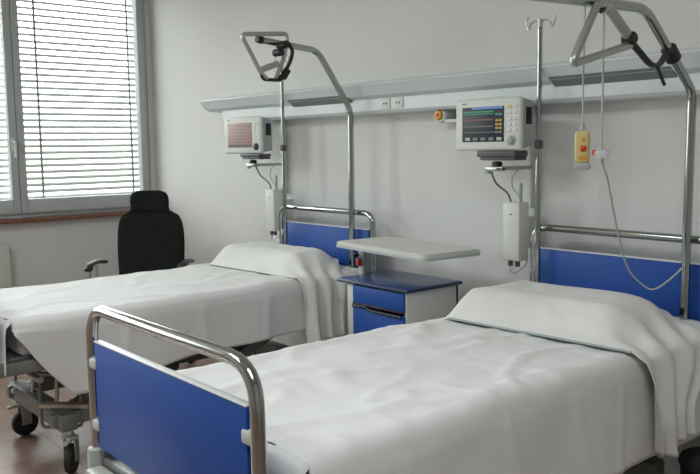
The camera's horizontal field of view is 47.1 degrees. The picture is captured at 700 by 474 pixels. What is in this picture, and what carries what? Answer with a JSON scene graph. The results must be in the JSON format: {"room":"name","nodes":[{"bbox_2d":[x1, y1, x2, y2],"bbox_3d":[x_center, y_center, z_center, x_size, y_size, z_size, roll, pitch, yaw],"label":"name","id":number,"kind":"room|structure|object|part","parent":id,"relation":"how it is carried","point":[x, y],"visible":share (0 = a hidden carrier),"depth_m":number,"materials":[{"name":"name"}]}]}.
{"room":"hospital room","nodes":[
{"label":"hospital room","id":0,"kind":"room"},
{"bbox_2d":[0,0,156,287],"bbox_3d":[-3.839,-0.664,5.030,5.540,3.100,0.300,-6,8,-40],"label":"wall","id":1,"kind":"structure","parent":0,"point":[46,252],"depth_m":6.32,"materials":[{"name":"paint"}]},
{"bbox_2d":[0,244,11,288],"bbox_3d":[-3.005,0.459,5.598,1.234,0.720,0.088,-6,8,-40],"label":"radiator","id":2,"kind":"object","parent":1,"relation":"attached to","point":[5,271],"visible":0.46,"depth_m":5.91,"materials":[{"name":"white metal"}]},
{"bbox_2d":[0,211,128,224],"bbox_3d":[-2.484,-0.122,6.014,2.299,0.032,0.090,-6,8,-40],"label":"window sill","id":3,"kind":"structure","parent":1,"relation":"attached to","point":[107,214],"depth_m":6.18,"materials":[{"name":"brown stone"}]},
{"bbox_2d":[0,0,150,218],"bbox_3d":[-2.497,-1.115,5.930,2.175,1.950,0.149,-6,8,-40],"label":"window","id":4,"kind":"structure","parent":1,"relation":"in","point":[19,205],"depth_m":6.04,"materials":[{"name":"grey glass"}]},
{"bbox_2d":[0,45,9,199],"bbox_3d":[-2.993,-1.073,5.683,1.035,1.935,0.064,-6,8,-40],"label":"blind","id":5,"kind":"object","parent":4,"relation":"attached to","point":[1,79],"visible":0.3,"depth_m":6.04,"materials":[{"name":"grey"}]},
{"bbox_3d":[-2.910,-1.073,5.609,1.066,1.890,0.075,-6,8,-40],"label":"sash","id":6,"kind":"part","parent":4,"relation":"part of","materials":[{"name":"white plastic"}]},
{"bbox_3d":[-2.478,-0.660,5.933,0.028,0.145,0.059,-6,8,-40],"label":"handle","id":7,"kind":"part","parent":4,"relation":"part of","materials":[{"name":"white plastic"}]},
{"bbox_2d":[17,0,138,198],"bbox_3d":[-2.169,-1.162,6.380,1.040,1.935,0.064,-6,8,-40],"label":"blind","id":8,"kind":"object","parent":4,"relation":"attached to","point":[35,48],"visible":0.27,"depth_m":6.38,"materials":[{"name":"grey"}]},
{"bbox_2d":[0,357,665,473],"bbox_3d":[-1.190,1.245,2.143,5.940,0.120,8.400,-6,8,-40],"label":"floor","id":9,"kind":"structure","parent":0,"point":[40,451],"depth_m":3.87,"materials":[{"name":"ceramic"}]},
{"bbox_2d":[84,190,194,362],"bbox_3d":[-1.334,0.278,5.177,0.648,1.127,0.593,-1,6,2],"label":"office chair","id":10,"kind":"object","parent":9,"relation":"on","point":[150,235],"visible":0.46,"depth_m":5.34,"materials":[{"name":"black fabric"}]},
{"bbox_3d":[-1.627,0.175,5.139,0.067,0.056,0.301,-1,6,2],"label":"armrest","id":11,"kind":"part","parent":10,"relation":"part of","materials":[{"name":"black plastic"}]},
{"bbox_3d":[-1.331,0.027,5.371,0.451,0.673,0.152,-1,6,2],"label":"backrest","id":12,"kind":"part","parent":10,"relation":"part of","materials":[{"name":"black fabric"}]},
{"bbox_3d":[-1.046,0.170,5.123,0.067,0.056,0.301,-1,6,2],"label":"armrest","id":13,"kind":"part","parent":10,"relation":"part of","materials":[{"name":"black plastic"}]},
{"bbox_2d":[0,204,375,473],"bbox_3d":[-0.961,0.427,4.182,2.189,1.044,0.933,-6,8,-40],"label":"hospital bed","id":14,"kind":"object","parent":9,"relation":"on","point":[30,400],"visible":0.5,"depth_m":3.94,"materials":[{"name":"silver metal"}]},
{"bbox_3d":[-1.602,0.734,3.838,0.036,0.028,0.036,-6,8,-40],"label":"lock knob","id":15,"kind":"part","parent":14,"relation":"part of","materials":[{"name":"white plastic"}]},
{"bbox_2d":[5,319,31,355],"bbox_3d":[-0.903,0.317,4.197,1.885,0.142,0.820,-6,8,-40],"label":"mattress","id":16,"kind":"object","parent":14,"relation":"on","point":[12,343],"visible":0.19,"depth_m":3.33,"materials":[{"name":"grey fabric"}]},
{"bbox_2d":[0,263,358,394],"bbox_3d":[-0.919,0.399,4.190,1.982,0.367,0.931,-6,8,-40],"label":"sheet","id":17,"kind":"object","parent":16,"relation":"on","point":[225,306],"visible":0.73,"depth_m":3.79,"materials":[{"name":"white fabric"}]},
{"bbox_2d":[209,241,346,342],"bbox_3d":[-0.340,0.300,4.579,0.556,0.484,0.901,-6,8,-40],"label":"blanket","id":18,"kind":"object","parent":17,"relation":"on","point":[317,272],"visible":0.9,"depth_m":4.29,"materials":[{"name":"white fabric"}]},
{"bbox_3d":[-1.282,0.740,3.562,0.202,0.231,0.015,0,6,6],"label":"brake rod","id":19,"kind":"part","parent":14,"relation":"part of","materials":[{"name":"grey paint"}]},
{"bbox_3d":[-1.266,0.747,3.567,0.220,0.018,0.050,0,6,4],"label":"pedal plate","id":20,"kind":"part","parent":14,"relation":"part of","materials":[{"name":"silver metal"}]},
{"bbox_2d":[274,55,288,244],"bbox_3d":[-0.410,-0.373,4.999,0.040,1.478,0.157,-6,8,-40],"label":"pole","id":21,"kind":"object","parent":14,"relation":"attached to","point":[283,147],"visible":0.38,"depth_m":4.98,"materials":[{"name":"silver metal"}]},
{"bbox_2d":[241,31,354,267],"bbox_3d":[-0.245,-0.384,4.287,0.766,1.374,0.090,-6,8,-40],"label":"pole","id":22,"kind":"object","parent":14,"relation":"attached to","point":[258,39],"depth_m":4.23,"materials":[{"name":"silver metal"}]},
{"bbox_3d":[-0.418,-0.919,4.072,0.314,0.258,0.070,-6,8,-40],"label":"trapeze handle","id":23,"kind":"part","parent":22,"relation":"part of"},
{"bbox_3d":[-0.367,-0.945,4.113,0.040,0.040,0.070,-6,8,-40],"label":"clamp knob","id":24,"kind":"part","parent":22,"relation":"part of","materials":[{"name":"black plastic"}]},
{"bbox_3d":[-0.349,-0.987,4.125,0.040,0.040,0.070,-6,8,-40],"label":"clamp knob","id":25,"kind":"part","parent":22,"relation":"part of","materials":[{"name":"black plastic"}]},
{"bbox_3d":[-0.152,0.130,4.844,0.033,0.624,0.908,-6,8,-40],"label":"headboard frame","id":26,"kind":"part","parent":14,"relation":"part of","materials":[{"name":"silver metal"}]},
{"bbox_3d":[-0.152,0.136,4.844,0.020,0.414,0.817,-6,8,-40],"label":"headboard panel","id":27,"kind":"part","parent":14,"relation":"part of","materials":[{"name":"blue plastic"}]},
{"bbox_2d":[85,224,699,473],"bbox_3d":[0.317,0.577,2.690,2.189,1.044,0.933,-6,8,-40],"label":"hospital bed","id":28,"kind":"object","parent":9,"relation":"on","point":[147,416],"visible":0.45,"depth_m":2.09,"materials":[{"name":"silver metal"}]},
{"bbox_3d":[-0.459,0.477,1.987,0.020,0.307,0.777,-6,8,-40],"label":"footboard panel","id":29,"kind":"part","parent":28,"relation":"part of","materials":[{"name":"blue plastic"}]},
{"bbox_3d":[-0.462,0.450,1.987,0.033,0.474,0.873,-6,8,-40],"label":"footboard frame","id":30,"kind":"part","parent":28,"relation":"part of","materials":[{"name":"silver metal"}]},
{"bbox_2d":[525,12,555,282],"bbox_3d":[0.832,-0.228,3.548,0.040,1.478,0.157,-6,8,-40],"label":"pole","id":31,"kind":"object","parent":28,"relation":"attached to","point":[538,143],"visible":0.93,"depth_m":3.52,"materials":[{"name":"silver metal"}]},
{"bbox_2d":[532,0,696,319],"bbox_3d":[0.789,-0.147,2.598,1.406,1.252,0.095,-6,8,-40],"label":"pole","id":32,"kind":"object","parent":28,"relation":"attached to","point":[642,9],"depth_m":2.82,"materials":[{"name":"silver metal"}]},
{"bbox_2d":[573,7,590,169],"bbox_3d":[0.741,-0.473,2.549,0.052,0.518,0.031,2,7,21],"label":"handset","id":33,"kind":"object","parent":32,"relation":"hanging from","point":[582,138],"visible":0.94,"depth_m":2.56,"materials":[{"name":"yellow plastic"}]},
{"bbox_3d":[0.740,-0.545,2.543,0.006,0.375,0.006,5,9,44],"label":"cord","id":34,"kind":"part","parent":33,"relation":"part of","materials":[{"name":"grey plastic"}]},
{"bbox_3d":[0.929,-0.641,2.669,0.694,0.258,0.068,-7,9,-42],"label":"trapeze handle","id":35,"kind":"part","parent":32,"relation":"part of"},
{"bbox_2d":[592,12,682,289],"bbox_3d":[1.001,-0.274,2.870,0.578,1.007,0.148,-7,9,-42],"label":"cable","id":36,"kind":"object","parent":32,"relation":"hanging from","point":[601,154],"visible":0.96,"depth_m":2.65,"materials":[{"name":"grey plastic"}]},
{"bbox_3d":[1.125,0.280,3.352,0.033,0.624,0.908,-6,8,-40],"label":"headboard frame","id":37,"kind":"part","parent":28,"relation":"part of","materials":[{"name":"silver metal"}]},
{"bbox_3d":[1.126,0.286,3.352,0.020,0.414,0.817,-6,8,-40],"label":"headboard panel","id":38,"kind":"part","parent":28,"relation":"part of","materials":[{"name":"blue plastic"}]},
{"bbox_3d":[0.375,0.467,2.705,1.885,0.142,0.820,-6,8,-40],"label":"mattress","id":39,"kind":"object","parent":28,"relation":"on","visible":0},
{"bbox_2d":[176,316,699,473],"bbox_3d":[0.359,0.554,2.700,1.989,0.390,0.946,-6,8,-40],"label":"sheet","id":40,"kind":"object","parent":39,"relation":"on","point":[433,396],"visible":0.66,"depth_m":2.34,"materials":[{"name":"white fabric"}]},
{"bbox_2d":[443,280,699,457],"bbox_3d":[0.898,0.449,3.059,0.672,0.468,0.907,-6,8,-40],"label":"blanket","id":41,"kind":"object","parent":40,"relation":"on","point":[669,347],"visible":0.94,"depth_m":2.80,"materials":[{"name":"white fabric"}]},
{"bbox_2d":[336,236,479,334],"bbox_3d":[0.269,0.498,3.915,0.419,0.928,0.746,-6,8,-40],"label":"base cabinet","id":42,"kind":"object","parent":9,"relation":"on","point":[380,299],"visible":0.49,"depth_m":3.82,"materials":[{"name":"blue laminate"}]},
{"bbox_3d":[0.046,0.129,4.134,0.028,0.040,0.022,-6,8,-40],"label":"release knob","id":43,"kind":"part","parent":42,"relation":"part of","materials":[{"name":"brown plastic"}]},
{"bbox_3d":[0.123,0.350,3.802,0.014,0.024,0.344,-6,8,-40],"label":"handle","id":44,"kind":"part","parent":42,"relation":"part of","materials":[{"name":"black plastic"}]},
{"bbox_3d":[0.131,0.336,3.808,0.016,0.011,0.353,-6,8,-40],"label":"handle","id":45,"kind":"part","parent":42,"relation":"part of","materials":[{"name":"black plastic"}]},
{"bbox_3d":[0.135,0.290,3.807,0.016,0.083,0.357,-6,8,-40],"label":"drawer","id":46,"kind":"part","parent":42,"relation":"part of","materials":[{"name":"blue laminate"}]},
{"bbox_3d":[0.139,0.592,3.841,0.016,0.482,0.357,-6,8,-40],"label":"door","id":47,"kind":"part","parent":42,"relation":"part of","materials":[{"name":"blue laminate"}]},
{"bbox_2d":[337,270,461,293],"bbox_3d":[0.239,0.216,3.943,0.378,0.019,0.500,-6,8,-40],"label":"countertop","id":48,"kind":"structure","parent":42,"relation":"on","point":[393,279],"depth_m":3.91,"materials":[{"name":"blue laminate"}]},
{"bbox_2d":[336,236,479,261],"bbox_3d":[0.264,0.052,3.860,0.414,0.029,0.736,-6,8,-40],"label":"tray","id":49,"kind":"object","parent":42,"relation":"on","point":[416,250],"depth_m":3.73,"materials":[{"name":"grey plastic"}]},
{"bbox_2d":[678,446,699,473],"bbox_3d":[1.298,0.914,2.841,0.262,0.315,0.262,-6,8,-40],"label":"waste bin","id":50,"kind":"object","parent":9,"relation":"on","point":[689,458],"visible":1,"depth_m":2.81,"materials":[{"name":"black plastic"}]},
{"bbox_2d":[149,0,699,473],"bbox_3d":[0.972,-0.592,3.810,0.200,3.100,8.400,-6,8,-40],"label":"wall","id":51,"kind":"structure","parent":0,"point":[410,173],"depth_m":4.40,"materials":[{"name":"paint"}]},
{"bbox_2d":[240,120,287,192],"bbox_3d":[-0.531,-0.557,5.207,0.294,0.560,0.220,-6,8,-40],"label":"bracket","id":52,"kind":"object","parent":51,"relation":"attached to","point":[252,163],"visible":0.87,"depth_m":5.19,"materials":[{"name":"white plastic"}]},
{"bbox_2d":[224,116,271,153],"bbox_3d":[-0.670,-0.660,5.195,0.380,0.242,0.115,5,9,43],"label":"patient monitor","id":53,"kind":"object","parent":52,"relation":"on","point":[244,134],"visible":1,"depth_m":5.12,"materials":[{"name":"white plastic"}]},
{"bbox_3d":[-0.599,-0.571,5.072,0.044,0.044,0.020,5,9,43],"label":"rotary knob","id":54,"kind":"part","parent":53,"relation":"part of","materials":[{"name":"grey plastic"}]},
{"bbox_3d":[-0.629,-0.463,5.180,0.035,0.022,0.097,-6,8,-40],"label":"arm","id":55,"kind":"part","parent":52,"relation":"part of","materials":[{"name":"silver metal"}]},
{"bbox_2d":[240,154,270,158],"bbox_3d":[-0.606,-0.516,5.146,0.095,0.034,0.220,-6,8,-40],"label":"tray","id":56,"kind":"object","parent":52,"relation":"on","point":[244,156],"depth_m":5.08,"materials":[{"name":"grey plastic"}]},
{"bbox_2d":[256,166,292,240],"bbox_3d":[-0.483,-0.219,5.239,0.237,0.488,0.120,-3,7,-21],"label":"box","id":57,"kind":"object","parent":51,"relation":"attached to","point":[273,196],"visible":0.86,"depth_m":5.20,"materials":[{"name":"white plastic"}]},
{"bbox_2d":[434,110,456,122],"bbox_3d":[0.512,-0.626,4.114,0.103,0.084,0.172,-6,8,-40],"label":"valve","id":58,"kind":"object","parent":51,"relation":"attached to","point":[441,116],"visible":0.89,"depth_m":4.11,"materials":[{"name":"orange plastic"}]},
{"bbox_2d":[200,47,699,120],"bbox_3d":[1.049,-0.672,3.393,0.206,0.190,6.280,-6,8,-40],"label":"wall rail","id":59,"kind":"object","parent":51,"relation":"attached to","point":[626,77],"depth_m":3.82,"materials":[{"name":"white metal"}]},
{"bbox_2d":[381,98,390,108],"bbox_3d":[0.194,-0.724,4.359,0.008,0.056,0.070,-6,8,-40],"label":"socket","id":60,"kind":"object","parent":59,"relation":"attached to","point":[385,102],"depth_m":4.35,"materials":[{"name":"white plastic"}]},
{"bbox_2d":[394,97,402,107],"bbox_3d":[0.259,-0.716,4.283,0.008,0.056,0.070,-6,8,-40],"label":"socket","id":61,"kind":"object","parent":59,"relation":"attached to","point":[398,101],"depth_m":4.28,"materials":[{"name":"white plastic"}]},
{"bbox_2d":[477,105,536,207],"bbox_3d":[0.763,-0.405,3.696,0.294,0.560,0.220,-6,8,-40],"label":"bracket","id":62,"kind":"object","parent":51,"relation":"attached to","point":[497,157],"visible":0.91,"depth_m":3.69,"materials":[{"name":"white plastic"}]},
{"bbox_2d":[456,96,532,150],"bbox_3d":[0.647,-0.515,3.656,0.115,0.242,0.380,-6,8,-40],"label":"patient monitor","id":63,"kind":"object","parent":62,"relation":"attached to","point":[501,123],"visible":1,"depth_m":3.60,"materials":[{"name":"white plastic"}]},
{"bbox_3d":[0.704,-0.425,3.527,0.020,0.044,0.044,-6,8,-40],"label":"rotary knob","id":64,"kind":"part","parent":63,"relation":"part of","materials":[{"name":"grey plastic"}]},
{"bbox_3d":[0.665,-0.311,3.669,0.035,0.022,0.097,-6,8,-40],"label":"arm","id":65,"kind":"part","parent":62,"relation":"part of","materials":[{"name":"silver metal"}]},
{"bbox_2d":[477,150,527,160],"bbox_3d":[0.688,-0.369,3.635,0.095,0.044,0.220,-6,8,-40],"label":"tray","id":66,"kind":"object","parent":62,"relation":"on","point":[521,154],"depth_m":3.58,"materials":[{"name":"grey plastic"}]},
{"bbox_3d":[0.809,-0.324,3.753,0.095,0.017,0.026,-6,8,-40],"label":"arm","id":67,"kind":"part","parent":62,"relation":"part of","materials":[{"name":"silver metal"}]},
{"bbox_2d":[491,170,534,273],"bbox_3d":[0.785,-0.070,3.758,0.237,0.488,0.120,-3,7,-21],"label":"box","id":68,"kind":"object","parent":51,"relation":"attached to","point":[518,226],"visible":1,"depth_m":3.73,"materials":[{"name":"white plastic"}]}
]}

